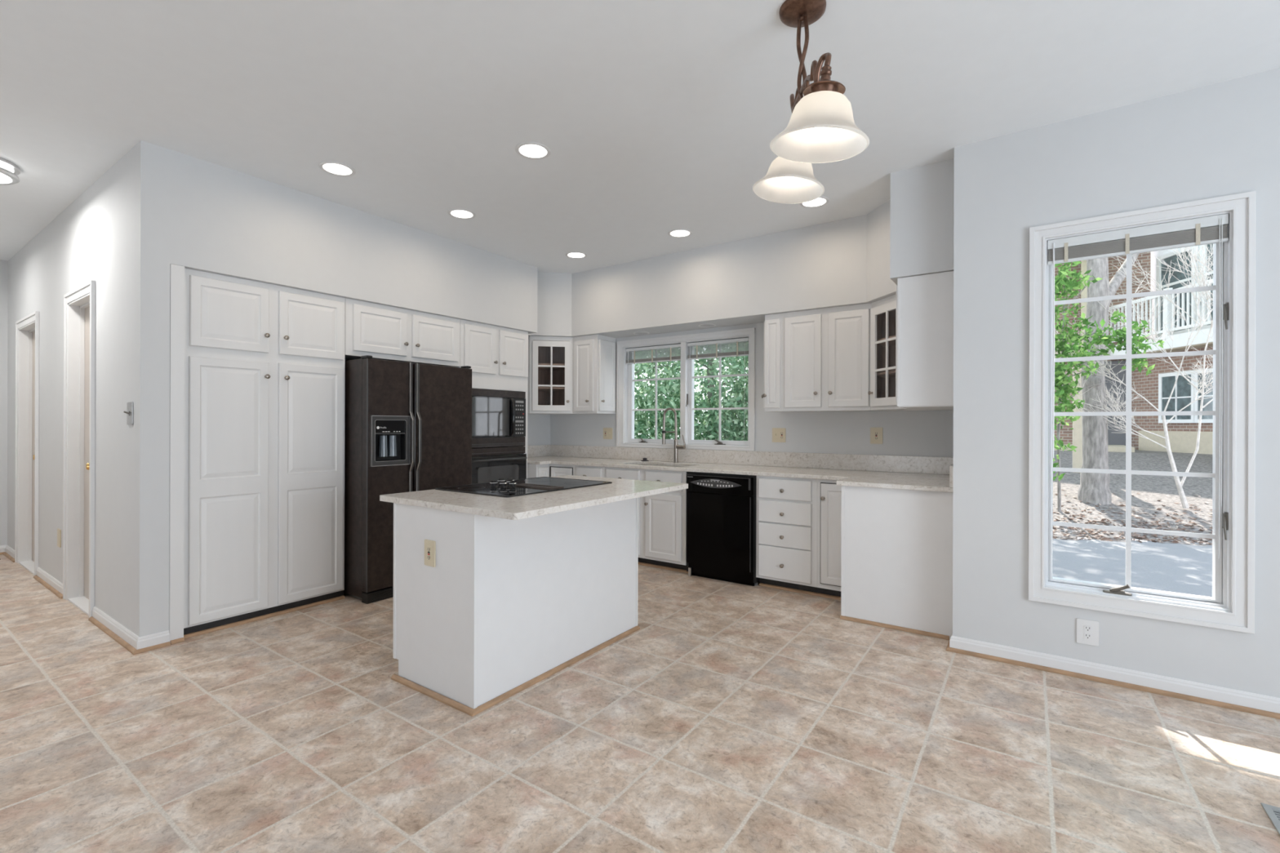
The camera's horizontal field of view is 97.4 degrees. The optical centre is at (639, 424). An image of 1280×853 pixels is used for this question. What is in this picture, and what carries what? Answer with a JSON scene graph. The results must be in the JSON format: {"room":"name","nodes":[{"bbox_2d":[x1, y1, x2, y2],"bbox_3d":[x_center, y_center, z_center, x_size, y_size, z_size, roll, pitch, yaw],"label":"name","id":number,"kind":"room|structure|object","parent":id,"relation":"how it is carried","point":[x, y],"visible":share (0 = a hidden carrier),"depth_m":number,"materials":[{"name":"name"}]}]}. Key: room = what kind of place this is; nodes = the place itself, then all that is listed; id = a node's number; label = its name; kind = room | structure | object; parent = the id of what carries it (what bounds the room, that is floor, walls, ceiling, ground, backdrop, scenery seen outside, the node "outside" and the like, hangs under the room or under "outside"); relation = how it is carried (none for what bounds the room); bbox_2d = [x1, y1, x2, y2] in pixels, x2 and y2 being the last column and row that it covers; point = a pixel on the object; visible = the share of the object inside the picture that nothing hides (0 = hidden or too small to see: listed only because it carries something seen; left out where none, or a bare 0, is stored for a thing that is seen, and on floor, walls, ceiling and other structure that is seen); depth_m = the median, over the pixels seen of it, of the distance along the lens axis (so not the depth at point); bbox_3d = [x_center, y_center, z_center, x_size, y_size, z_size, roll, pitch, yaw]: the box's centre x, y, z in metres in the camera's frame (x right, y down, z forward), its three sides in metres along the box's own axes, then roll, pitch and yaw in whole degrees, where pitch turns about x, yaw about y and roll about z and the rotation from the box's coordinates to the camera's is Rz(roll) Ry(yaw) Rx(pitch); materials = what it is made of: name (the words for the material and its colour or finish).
{"room":"kitchen","nodes":[
{"label":"kitchen","id":0,"kind":"room"},
{"bbox_2d":[0,259,8,546],"bbox_3d":[-6.918,-0.178,5.167,0.120,2.985,1.800,0,0,35],"label":"wall","id":1,"kind":"structure","parent":0,"point":[3,264],"depth_m":5.71,"materials":[{"name":"paint"}]},
{"bbox_2d":[0,551,14,562],"bbox_3d":[-6.659,1.305,4.903,0.586,0.020,1.566,0,0,35],"label":"trim","id":2,"kind":"structure","parent":1,"relation":"attached to","point":[4,553],"depth_m":5.55,"materials":[{"name":"brown wood"}]},
{"bbox_2d":[0,545,14,558],"bbox_3d":[-6.661,1.272,4.912,0.600,0.086,1.580,0,0,35],"label":"baseboard","id":3,"kind":"structure","parent":1,"relation":"attached to","point":[6,548],"depth_m":5.63,"materials":[{"name":"white paint"}]},
{"bbox_2d":[7,164,114,618],"bbox_3d":[-4.871,-0.172,4.705,3.770,2.985,0.115,0,0,35],"label":"wall","id":4,"kind":"structure","parent":0,"point":[76,248],"depth_m":4.39,"materials":[{"name":"paint"}]},
{"bbox_2d":[14,311,39,575],"bbox_3d":[-5.554,0.170,5.162,0.923,2.298,0.135,0,0,35],"label":"door","id":5,"kind":"structure","parent":4,"relation":"in","point":[27,328],"depth_m":5.36,"materials":[{"name":"white paint"}]},
{"bbox_2d":[33,574,62,599],"bbox_3d":[-4.797,1.311,4.552,1.016,0.020,0.019,0,0,35],"label":"trim","id":6,"kind":"structure","parent":4,"relation":"attached to","point":[36,577],"depth_m":4.51,"materials":[{"name":"brown wood"}]},
{"bbox_2d":[36,567,62,594],"bbox_3d":[-4.788,1.278,4.565,1.016,0.086,0.014,0,0,35],"label":"baseboard","id":7,"kind":"structure","parent":4,"relation":"attached to","point":[47,578],"depth_m":4.56,"materials":[{"name":"white paint"}]},
{"bbox_2d":[57,528,61,547],"bbox_3d":[-4.562,0.891,4.413,0.098,0.140,0.006,0,0,35],"label":"wall outlet","id":8,"kind":"object","parent":4,"relation":"attached to","point":[59,531],"visible":1,"depth_m":4.40,"materials":[{"name":"beige plastic"}]},
{"bbox_2d":[62,280,95,617],"bbox_3d":[-4.011,0.171,4.091,0.789,2.304,0.135,0,0,35],"label":"door","id":9,"kind":"structure","parent":4,"relation":"in","point":[79,304],"depth_m":4.24,"materials":[{"name":"white paint"}]},
{"bbox_2d":[88,616,170,654],"bbox_3d":[-3.274,1.315,3.586,0.998,0.020,0.169,0,0,35],"label":"trim","id":10,"kind":"structure","parent":4,"relation":"attached to","point":[132,650],"depth_m":3.37,"materials":[{"name":"brown wood"}]},
{"bbox_2d":[92,606,169,649],"bbox_3d":[-3.276,1.282,3.599,0.979,0.086,0.150,0,0,35],"label":"baseboard","id":11,"kind":"structure","parent":4,"relation":"attached to","point":[138,642],"depth_m":3.37,"materials":[{"name":"white paint"}]},
{"bbox_2d":[113,140,550,636],"bbox_3d":[-2.019,-0.164,5.145,0.655,2.985,4.090,0,0,35],"label":"wall","id":12,"kind":"structure","parent":0,"point":[174,207],"depth_m":3.56,"materials":[{"name":"paint"}]},
{"bbox_2d":[123,402,133,424],"bbox_3d":[-3.070,-0.066,3.364,0.100,0.135,0.033,0,0,35],"label":"light switch","id":13,"kind":"object","parent":12,"relation":"attached to","point":[130,405],"visible":1,"depth_m":3.36,"materials":[{"name":"plastic"}]},
{"bbox_2d":[169,637,184,644],"bbox_3d":[-2.811,1.316,3.414,0.020,0.020,0.064,0,0,35],"label":"trim","id":14,"kind":"structure","parent":12,"relation":"attached to","point":[182,639],"depth_m":3.41,"materials":[{"name":"brown wood"}]},
{"bbox_2d":[183,595,345,639],"bbox_3d":[-2.543,1.317,3.881,0.020,0.020,0.998,0,0,35],"label":"trim","id":15,"kind":"structure","parent":12,"relation":"attached to","point":[268,615],"depth_m":3.82,"materials":[{"name":"brown wood"}]},
{"bbox_2d":[345,297,460,367],"bbox_3d":[-2.132,-0.750,4.856,0.536,0.434,1.054,0,0,35],"label":"upper cabinet","id":16,"kind":"object","parent":12,"relation":"attached to","point":[380,331],"visible":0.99,"depth_m":4.66,"materials":[{"name":"white paint"}]},
{"bbox_2d":[0,554,1279,852],"bbox_3d":[-1.609,1.380,2.221,11.970,0.100,8.420,0,0,35],"label":"floor","id":17,"kind":"structure","parent":0,"point":[736,717],"depth_m":2.30,"materials":[{"name":"tile"}]},
{"bbox_2d":[168,263,345,640],"bbox_3d":[-2.743,0.179,3.980,0.536,2.296,1.074,0,0,35],"label":"pantry cabinet","id":18,"kind":"object","parent":17,"relation":"on","point":[257,369],"visible":1,"depth_m":3.77,"materials":[{"name":"white paint"}]},
{"bbox_2d":[343,355,471,604],"bbox_3d":[-2.029,0.407,4.736,0.788,1.840,0.950,0,0,35],"label":"refrigerator","id":19,"kind":"object","parent":17,"relation":"on","point":[408,425],"visible":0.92,"depth_m":4.32,"materials":[{"name":"black metal"}]},
{"bbox_2d":[456,319,528,478],"bbox_3d":[-1.591,0.182,5.639,0.536,2.296,0.845,0,0,35],"label":"tall cabinet","id":20,"kind":"object","parent":17,"relation":"on","point":[497,357],"visible":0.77,"depth_m":5.51,"materials":[{"name":"white paint"}]},
{"bbox_2d":[471,388,525,448],"bbox_3d":[-1.542,-0.058,5.608,0.482,0.560,0.732,0,0,35],"label":"microwave oven","id":21,"kind":"object","parent":20,"relation":"in","point":[498,416],"visible":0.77,"depth_m":5.50,"materials":[{"name":"black plastic"}]},
{"bbox_2d":[471,446,526,484],"bbox_3d":[-1.541,0.571,5.606,0.488,0.689,0.732,0,0,35],"label":"wall oven","id":22,"kind":"object","parent":20,"relation":"in","point":[489,464],"visible":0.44,"depth_m":5.48,"materials":[{"name":"black glass"}]},
{"bbox_2d":[392,497,638,709],"bbox_3d":[-0.657,0.873,3.318,0.654,0.918,1.318,0,0,35],"label":"base cabinet","id":23,"kind":"object","parent":17,"relation":"on","point":[504,603],"visible":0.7,"depth_m":2.85,"materials":[{"name":"white paint"}]},
{"bbox_2d":[424,539,435,567],"bbox_3d":[-1.041,0.637,2.779,0.085,0.128,0.010,0,0,35],"label":"wall outlet","id":24,"kind":"object","parent":23,"relation":"attached to","point":[429,545],"visible":1,"depth_m":2.77,"materials":[{"name":"beige plastic"}]},
{"bbox_2d":[426,546,431,560],"bbox_3d":[-1.042,0.637,2.777,0.034,0.068,0.002,0,0,35],"label":"receptacle","id":25,"kind":"object","parent":24,"relation":"attached to","point":[428,548],"depth_m":2.77,"materials":[{"name":"beige plastic"}]},
{"bbox_2d":[391,625,639,716],"bbox_3d":[-0.650,1.322,3.300,0.655,0.020,1.340,0,0,35],"label":"trim","id":26,"kind":"structure","parent":23,"relation":"attached to","point":[426,691],"depth_m":2.84,"materials":[{"name":"brown wood"}]},
{"bbox_2d":[379,475,688,519],"bbox_3d":[-0.544,0.398,3.341,1.058,0.030,1.505,0,0,35],"label":"countertop","id":27,"kind":"structure","parent":23,"relation":"on","point":[516,508],"depth_m":2.92,"materials":[{"name":"stone"}]},
{"bbox_2d":[435,476,612,497],"bbox_3d":[-0.692,0.362,3.489,0.625,0.042,0.908,0,0,35],"label":"cooktop","id":28,"kind":"object","parent":27,"relation":"in","point":[511,487],"visible":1,"depth_m":3.37,"materials":[{"name":"black glass"}]},
{"bbox_2d":[515,483,564,489],"bbox_3d":[-0.615,0.373,3.390,0.325,0.008,0.100,0,0,35],"label":"vent grille","id":29,"kind":"object","parent":28,"relation":"attached to","point":[523,485],"depth_m":3.36,"materials":[{"name":"metal"}]},
{"bbox_2d":[527,463,574,478],"bbox_3d":[-0.940,0.873,6.202,0.967,0.918,0.819,0,0,35],"label":"base cabinet","id":30,"kind":"object","parent":17,"relation":"on","point":[548,469],"visible":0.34,"depth_m":5.84,"materials":[{"name":"white paint"}]},
{"bbox_2d":[574,465,604,477],"bbox_3d":[-0.342,0.875,5.871,0.391,0.918,0.681,0,0,35],"label":"base cabinet","id":31,"kind":"object","parent":17,"relation":"on","point":[580,470],"visible":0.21,"depth_m":5.61,"materials":[{"name":"white paint"}]},
{"bbox_2d":[604,466,686,569],"bbox_3d":[0.197,0.876,5.497,0.919,0.918,0.681,0,0,35],"label":"base cabinet","id":32,"kind":"object","parent":17,"relation":"on","point":[662,517],"visible":0.47,"depth_m":5.13,"materials":[{"name":"white paint"}]},
{"bbox_2d":[686,471,759,586],"bbox_3d":[0.832,0.879,5.023,0.659,0.916,0.654,0,0,35],"label":"dishwasher","id":33,"kind":"object","parent":17,"relation":"on","point":[722,508],"visible":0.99,"depth_m":4.74,"materials":[{"name":"black plastic"}]},
{"bbox_2d":[755,475,819,593],"bbox_3d":[1.326,0.879,4.713,0.500,0.918,0.681,0,0,35],"label":"base cabinet","id":34,"kind":"object","parent":17,"relation":"on","point":[786,513],"visible":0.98,"depth_m":4.45,"materials":[{"name":"white paint"}]},
{"bbox_2d":[759,582,840,599],"bbox_3d":[1.311,1.328,4.441,0.776,0.020,0.020,0,0,35],"label":"trim","id":35,"kind":"structure","parent":34,"relation":"attached to","point":[785,588],"depth_m":4.46,"materials":[{"name":"brown wood"}]},
{"bbox_2d":[817,479,952,639],"bbox_3d":[1.842,0.881,4.167,0.969,0.918,0.990,0,0,35],"label":"base cabinet","id":36,"kind":"object","parent":17,"relation":"on","point":[886,553],"visible":0.92,"depth_m":3.71,"materials":[{"name":"white paint"}]},
{"bbox_2d":[527,444,953,492],"bbox_3d":[0.425,0.334,5.149,4.419,0.165,1.050,0,0,35],"label":"countertop","id":37,"kind":"structure","parent":36,"relation":"on","point":[929,473],"depth_m":5.00,"materials":[{"name":"stone"}]},
{"bbox_2d":[662,407,685,462],"bbox_3d":[0.344,0.106,5.707,0.282,0.559,0.054,0,0,35],"label":"tap","id":38,"kind":"object","parent":37,"relation":"on","point":[677,446],"visible":1,"depth_m":5.68,"materials":[{"name":"silver metal"}]},
{"bbox_2d":[673,439,678,462],"bbox_3d":[0.365,0.267,5.692,0.054,0.238,0.054,0,0,35],"label":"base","id":39,"kind":"object","parent":38,"relation":"attached to","point":[676,442],"depth_m":5.67,"materials":[{"name":"silver metal"}]},
{"bbox_2d":[840,615,949,639],"bbox_3d":[1.653,1.329,3.686,0.662,0.020,0.020,0,0,35],"label":"trim","id":40,"kind":"structure","parent":36,"relation":"attached to","point":[842,617],"depth_m":3.67,"materials":[{"name":"brown wood"}]},
{"bbox_2d":[1260,803,1279,835],"bbox_3d":[2.168,1.338,1.811,0.160,0.007,0.312,0,0,35],"label":"floor vent","id":41,"kind":"object","parent":17,"relation":"in","point":[1273,812],"visible":1,"depth_m":1.93,"materials":[{"name":"grey metal"}]},
{"bbox_2d":[0,0,1279,273],"bbox_3d":[-1.600,-1.705,2.221,11.970,0.100,8.420,0,0,35],"label":"ceiling","id":42,"kind":"structure","parent":0,"point":[655,118],"depth_m":2.78,"materials":[{"name":"paint"}]},
{"bbox_2d":[0,157,20,185],"bbox_3d":[-4.179,-1.617,3.513,0.410,0.089,0.410,0,0,35],"label":"ceiling light","id":43,"kind":"object","parent":42,"relation":"attached to","point":[9,171],"visible":1,"depth_m":3.58,"materials":[{"name":"glass"}]},
{"bbox_2d":[0,161,13,183],"bbox_3d":[-4.179,-1.617,3.513,0.352,0.089,0.352,0,0,35],"label":"diffuser","id":44,"kind":"object","parent":43,"relation":"attached to","point":[6,168],"depth_m":3.57,"materials":[{"name":"white glass"}]},
{"bbox_2d":[319,161,355,176],"bbox_3d":[-1.958,-1.652,3.638,0.210,0.006,0.210,0,0,35],"label":"recessed light","id":45,"kind":"object","parent":42,"relation":"in","point":[335,168],"visible":1,"depth_m":3.63,"materials":[{"name":"white plastic"}]},
{"bbox_2d":[448,208,475,219],"bbox_3d":[-1.398,-1.650,4.410,0.210,0.006,0.210,0,0,35],"label":"recessed light","id":46,"kind":"object","parent":42,"relation":"in","point":[456,213],"visible":1,"depth_m":4.41,"materials":[{"name":"white"}]},
{"bbox_2d":[515,142,551,159],"bbox_3d":[-0.645,-1.648,3.389,0.210,0.006,0.210,0,0,35],"label":"recessed light","id":47,"kind":"object","parent":42,"relation":"in","point":[531,150],"visible":1,"depth_m":3.38,"materials":[{"name":"white"}]},
{"bbox_2d":[565,251,586,258],"bbox_3d":[-0.621,-1.648,5.475,0.210,0.006,0.210,0,0,35],"label":"recessed light","id":48,"kind":"object","parent":42,"relation":"in","point":[575,255],"visible":1,"depth_m":5.47,"materials":[{"name":"white"}]},
{"bbox_2d":[667,228,692,237],"bbox_3d":[0.345,-1.645,4.841,0.210,0.006,0.210,0,0,35],"label":"recessed light","id":49,"kind":"object","parent":42,"relation":"in","point":[680,233],"visible":1,"depth_m":4.83,"materials":[{"name":"white"}]},
{"bbox_2d":[752,0,869,204],"bbox_3d":[0.638,-1.280,2.225,0.319,0.734,0.998,0,0,6],"label":"pendant lamp","id":50,"kind":"object","parent":42,"relation":"hanging from","point":[821,127],"visible":1,"depth_m":1.99,"materials":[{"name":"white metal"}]},
{"bbox_2d":[799,195,829,208],"bbox_3d":[1.289,-1.642,4.155,0.210,0.006,0.210,0,0,35],"label":"recessed light","id":51,"kind":"object","parent":42,"relation":"in","point":[821,201],"visible":0.76,"depth_m":4.17,"materials":[{"name":"white"}]},
{"bbox_2d":[528,158,954,457],"bbox_3d":[0.462,-0.156,5.203,4.426,2.985,1.165,0,0,35],"label":"wall","id":52,"kind":"structure","parent":0,"point":[860,260],"depth_m":4.89,"materials":[{"name":"paint"}]},
{"bbox_2d":[527,335,573,414],"bbox_3d":[-1.007,-0.542,6.383,0.660,0.843,0.658,0,0,35],"label":"upper cabinet","id":53,"kind":"object","parent":52,"relation":"attached to","point":[550,358],"visible":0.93,"depth_m":6.17,"materials":[{"name":"white paint"}]},
{"bbox_2d":[537,363,564,370],"bbox_3d":[-1.009,-0.661,6.385,0.588,0.016,0.592,0,0,35],"label":"shelf","id":54,"kind":"object","parent":53,"relation":"attached to","point":[541,366],"depth_m":6.20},
{"bbox_2d":[537,386,564,391],"bbox_3d":[-1.010,-0.401,6.385,0.588,0.016,0.592,0,0,35],"label":"shelf","id":55,"kind":"object","parent":53,"relation":"attached to","point":[540,388],"depth_m":6.23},
{"bbox_2d":[537,346,564,404],"bbox_3d":[-0.968,-0.530,6.143,0.288,0.641,0.011,0,0,-10],"label":"grille","id":56,"kind":"object","parent":53,"relation":"attached to","point":[551,386],"depth_m":6.14,"materials":[{"name":"white paint"}]},
{"bbox_2d":[572,334,616,413],"bbox_3d":[-0.498,-0.541,6.197,0.400,0.843,0.384,0,0,35],"label":"upper cabinet","id":57,"kind":"object","parent":52,"relation":"attached to","point":[594,356],"visible":1,"depth_m":6.08,"materials":[{"name":"white paint"}]},
{"bbox_2d":[603,427,612,439],"bbox_3d":[-0.365,0.102,6.328,0.128,0.128,0.017,0,0,35],"label":"wall outlet","id":58,"kind":"object","parent":52,"relation":"attached to","point":[607,432],"visible":1,"depth_m":6.33,"materials":[{"name":"beige plastic"}]},
{"bbox_2d":[632,331,649,334],"bbox_3d":[0.013,-0.959,5.908,0.180,0.006,0.180,0,0,35],"label":"recessed light","id":59,"kind":"object","parent":52,"relation":"in","point":[636,332],"visible":1,"depth_m":5.91,"materials":[{"name":"white plastic"}]},
{"bbox_2d":[638,561,688,573],"bbox_3d":[-0.234,1.324,5.513,1.635,0.020,0.020,0,0,35],"label":"trim","id":60,"kind":"structure","parent":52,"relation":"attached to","point":[639,563],"depth_m":5.20,"materials":[{"name":"brown wood"}]},
{"bbox_2d":[616,327,755,451],"bbox_3d":[0.451,-0.334,5.832,1.632,1.167,0.144,0,0,35],"label":"window","id":61,"kind":"structure","parent":52,"relation":"in","point":[625,380],"depth_m":5.78,"materials":[{"name":"white paint"}]},
{"bbox_2d":[626,343,680,364],"bbox_3d":[0.137,-0.748,6.012,0.702,0.170,0.036,0,0,35],"label":"blind","id":62,"kind":"object","parent":61,"relation":"attached to","point":[674,357],"visible":1,"depth_m":6.00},
{"bbox_2d":[631,352,679,439],"bbox_3d":[0.173,-0.324,6.038,0.622,0.962,0.012,0,0,35],"label":"grille","id":63,"kind":"object","parent":61,"relation":"attached to","point":[633,365],"depth_m":6.09,"materials":[{"name":"white plastic"}]},
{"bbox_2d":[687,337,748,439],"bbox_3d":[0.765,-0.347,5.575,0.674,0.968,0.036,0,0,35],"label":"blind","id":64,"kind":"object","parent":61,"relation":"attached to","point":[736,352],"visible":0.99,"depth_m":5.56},
{"bbox_2d":[692,343,748,440],"bbox_3d":[0.795,-0.322,5.606,0.623,0.962,0.012,0,0,35],"label":"grille","id":65,"kind":"object","parent":61,"relation":"attached to","point":[720,358],"depth_m":5.60,"materials":[{"name":"white plastic"}]},
{"bbox_2d":[697,323,716,327],"bbox_3d":[0.652,-0.957,5.439,0.180,0.006,0.180,0,0,35],"label":"recessed light","id":66,"kind":"object","parent":52,"relation":"in","point":[706,325],"visible":1,"depth_m":5.43,"materials":[{"name":"white plastic"}]},
{"bbox_2d":[761,313,794,412],"bbox_3d":[1.218,-0.536,5.005,0.216,0.843,0.384,0,0,35],"label":"upper cabinet","id":67,"kind":"object","parent":52,"relation":"attached to","point":[772,395],"visible":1,"depth_m":4.86,"materials":[{"name":"white paint"}]},
{"bbox_2d":[772,427,786,442],"bbox_3d":[1.280,0.099,5.186,0.128,0.132,0.017,0,0,35],"label":"wall outlet","id":68,"kind":"object","parent":52,"relation":"attached to","point":[779,434],"visible":1,"depth_m":5.19,"materials":[{"name":"beige plastic"}]},
{"bbox_2d":[782,302,879,412],"bbox_3d":[1.601,-0.535,4.740,0.714,0.843,0.384,0,0,35],"label":"upper cabinet","id":69,"kind":"object","parent":52,"relation":"attached to","point":[826,352],"visible":1,"depth_m":4.61,"materials":[{"name":"white paint"}]},
{"bbox_2d":[870,427,882,444],"bbox_3d":[1.980,0.094,4.705,0.098,0.138,0.010,0,0,35],"label":"wall outlet","id":70,"kind":"object","parent":52,"relation":"attached to","point":[876,433],"visible":1,"depth_m":4.70,"materials":[{"name":"beige plastic"}]},
{"bbox_2d":[874,431,878,439],"bbox_3d":[1.978,0.094,4.703,0.034,0.068,0.002,0,0,35],"label":"receptacle","id":71,"kind":"object","parent":70,"relation":"attached to","point":[876,433],"depth_m":4.70,"materials":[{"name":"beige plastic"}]},
{"bbox_2d":[867,293,953,411],"bbox_3d":[2.084,-0.533,4.239,0.661,0.843,0.656,0,0,35],"label":"upper cabinet","id":72,"kind":"object","parent":52,"relation":"attached to","point":[882,393],"visible":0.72,"depth_m":4.36,"materials":[{"name":"white paint"}]},
{"bbox_2d":[875,311,895,397],"bbox_3d":[1.843,-0.522,4.193,0.011,0.641,0.285,0,0,-10],"label":"grille","id":73,"kind":"object","parent":72,"relation":"attached to","point":[887,339],"depth_m":4.20,"materials":[{"name":"white paint"}]},
{"bbox_2d":[876,335,895,346],"bbox_3d":[2.087,-0.652,4.237,0.589,0.016,0.590,0,0,35],"label":"shelf","id":74,"kind":"object","parent":72,"relation":"attached to","point":[881,342],"depth_m":4.34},
{"bbox_2d":[876,370,895,377],"bbox_3d":[2.086,-0.392,4.237,0.589,0.016,0.590,0,0,35],"label":"shelf","id":75,"kind":"object","parent":72,"relation":"attached to","point":[891,374],"depth_m":4.34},
{"bbox_2d":[895,271,953,408],"bbox_3d":[1.905,-0.534,3.736,0.382,0.843,0.372,0,0,35],"label":"upper cabinet","id":76,"kind":"object","parent":52,"relation":"attached to","point":[924,305],"visible":0.98,"depth_m":3.58,"materials":[{"name":"white paint"}]},
{"bbox_2d":[952,67,1279,697],"bbox_3d":[3.786,-0.146,2.801,3.774,2.985,1.320,0,0,35],"label":"wall","id":77,"kind":"structure","parent":0,"point":[1221,139],"depth_m":3.01,"materials":[{"name":"paint"}]},
{"bbox_2d":[1076,617,1099,646],"bbox_3d":[2.369,1.099,2.972,0.094,0.130,0.009,0,0,35],"label":"wall outlet","id":78,"kind":"object","parent":77,"relation":"attached to","point":[1087,630],"visible":1,"depth_m":2.97,"materials":[{"name":"white plastic"}]},
{"bbox_2d":[1084,632,1092,639],"bbox_3d":[2.367,1.119,2.970,0.034,0.029,0.002,0,0,35],"label":"receptacle","id":79,"kind":"object","parent":78,"relation":"attached to","point":[1086,635],"depth_m":2.97,"materials":[{"name":"white plastic"}]},
{"bbox_2d":[1084,625,1092,631],"bbox_3d":[2.367,1.079,2.970,0.034,0.029,0.002,0,0,35],"label":"receptacle","id":80,"kind":"object","parent":78,"relation":"attached to","point":[1086,628],"depth_m":2.97,"materials":[{"name":"white plastic"}]},
{"bbox_2d":[945,639,1279,719],"bbox_3d":[3.419,1.335,2.324,3.787,0.020,0.188,0,0,35],"label":"trim","id":81,"kind":"structure","parent":77,"relation":"attached to","point":[1255,711],"depth_m":2.88,"materials":[{"name":"brown wood"}]},
{"bbox_2d":[949,632,1279,713],"bbox_3d":[3.432,1.302,2.327,3.768,0.086,0.169,0,0,35],"label":"baseboard","id":82,"kind":"structure","parent":77,"relation":"attached to","point":[1250,700],"depth_m":2.88,"materials":[{"name":"white paint"}]},
{"bbox_2d":[1028,191,1256,634],"bbox_3d":[2.546,-0.057,2.917,0.866,2.061,0.144,0,0,35],"label":"window","id":83,"kind":"structure","parent":77,"relation":"in","point":[1233,573],"depth_m":2.78,"materials":[{"name":"white paint"}]},
{"bbox_2d":[1053,253,1215,588],"bbox_3d":[2.554,-0.060,2.936,0.639,1.830,0.012,0,0,35],"label":"grille","id":84,"kind":"object","parent":83,"relation":"attached to","point":[1129,295],"depth_m":2.93,"materials":[{"name":"white plastic"}]},
{"bbox_2d":[1047,213,1228,558],"bbox_3d":[2.525,-0.183,2.889,0.698,1.650,0.037,0,0,35],"label":"blind","id":85,"kind":"object","parent":83,"relation":"attached to","point":[1212,229],"visible":1,"depth_m":2.86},
{"label":"outside","id":86,"kind":"structure","parent":0,"visible":0},
{"bbox_2d":[704,438,1213,546],"bbox_3d":[9.696,1.039,12.221,26.000,0.850,20.860,0,0,35],"label":"ground","id":87,"kind":"structure","parent":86,"point":[1152,489],"depth_m":8.80,"materials":[{"name":"brown soil"}]},
{"bbox_2d":[634,348,702,439],"bbox_3d":[-0.371,-2.024,9.591,3.705,6.717,2.614,0,0,35],"label":"tree","id":88,"kind":"object","parent":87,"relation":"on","point":[641,384],"visible":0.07,"depth_m":8.65,"materials":[{"name":"green plant"}]},
{"bbox_2d":[634,342,748,440],"bbox_3d":[1.153,-2.015,9.308,3.669,6.742,2.562,0,0,35],"label":"tree","id":89,"kind":"object","parent":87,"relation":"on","point":[708,384],"visible":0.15,"depth_m":8.54,"materials":[{"name":"green plant"}]},
{"bbox_2d":[695,342,748,440],"bbox_3d":[2.423,-1.977,8.894,3.640,6.848,2.426,0,0,35],"label":"tree","id":90,"kind":"object","parent":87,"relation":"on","point":[735,371],"visible":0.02,"depth_m":8.63,"materials":[{"name":"green plant"}]},
{"bbox_2d":[1071,367,1082,472],"bbox_3d":[8.208,-0.026,10.493,0.260,2.070,0.260,0,0,35],"label":"post","id":91,"kind":"object","parent":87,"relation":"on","point":[1077,425],"visible":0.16,"depth_m":10.43,"materials":[{"name":"beige paint"}]},
{"bbox_2d":[1048,261,1164,511],"bbox_3d":[6.331,-0.562,7.871,1.656,3.836,0.774,0,0,17],"label":"foliage","id":92,"kind":"object","parent":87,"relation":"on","point":[1063,392],"visible":0.7,"depth_m":7.89,"materials":[{"name":"green plant"}]},
{"bbox_2d":[1077,253,1139,505],"bbox_3d":[7.008,-4.413,10.185,9.044,11.440,9.526,0,0,-32],"label":"tree","id":93,"kind":"object","parent":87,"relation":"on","point":[1094,488],"visible":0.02,"depth_m":8.60,"materials":[{"name":"grey plant"}]},
{"bbox_2d":[1048,244,1213,454],"bbox_3d":[11.166,-2.157,12.684,4.793,6.150,10.432,0,0,-28],"label":"house","id":94,"kind":"structure","parent":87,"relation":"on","point":[1157,387],"depth_m":12.92,"materials":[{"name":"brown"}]},
{"bbox_2d":[1053,489,1212,544],"bbox_3d":[7.543,1.278,7.932,6.883,0.412,2.647,0,0,12],"label":"leaf litter","id":95,"kind":"object","parent":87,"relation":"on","point":[1104,519],"visible":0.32,"depth_m":7.45,"materials":[{"name":"brown plant"}]},
{"bbox_2d":[1054,244,1213,508],"bbox_3d":[7.794,-0.872,8.089,3.602,4.176,2.143,0,0,35],"label":"bare tree","id":96,"kind":"object","parent":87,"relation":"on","point":[1179,485],"visible":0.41,"depth_m":8.16,"materials":[{"name":"white plant"}]},
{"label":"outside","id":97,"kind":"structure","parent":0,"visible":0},
{"bbox_2d":[1052,537,1212,596],"bbox_3d":[5.153,1.444,7.256,17.800,0.014,7.523,0,0,35],"label":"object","id":98,"kind":"structure","parent":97,"point":[1187,569],"depth_m":5.82,"materials":[{"name":"grey concrete"}]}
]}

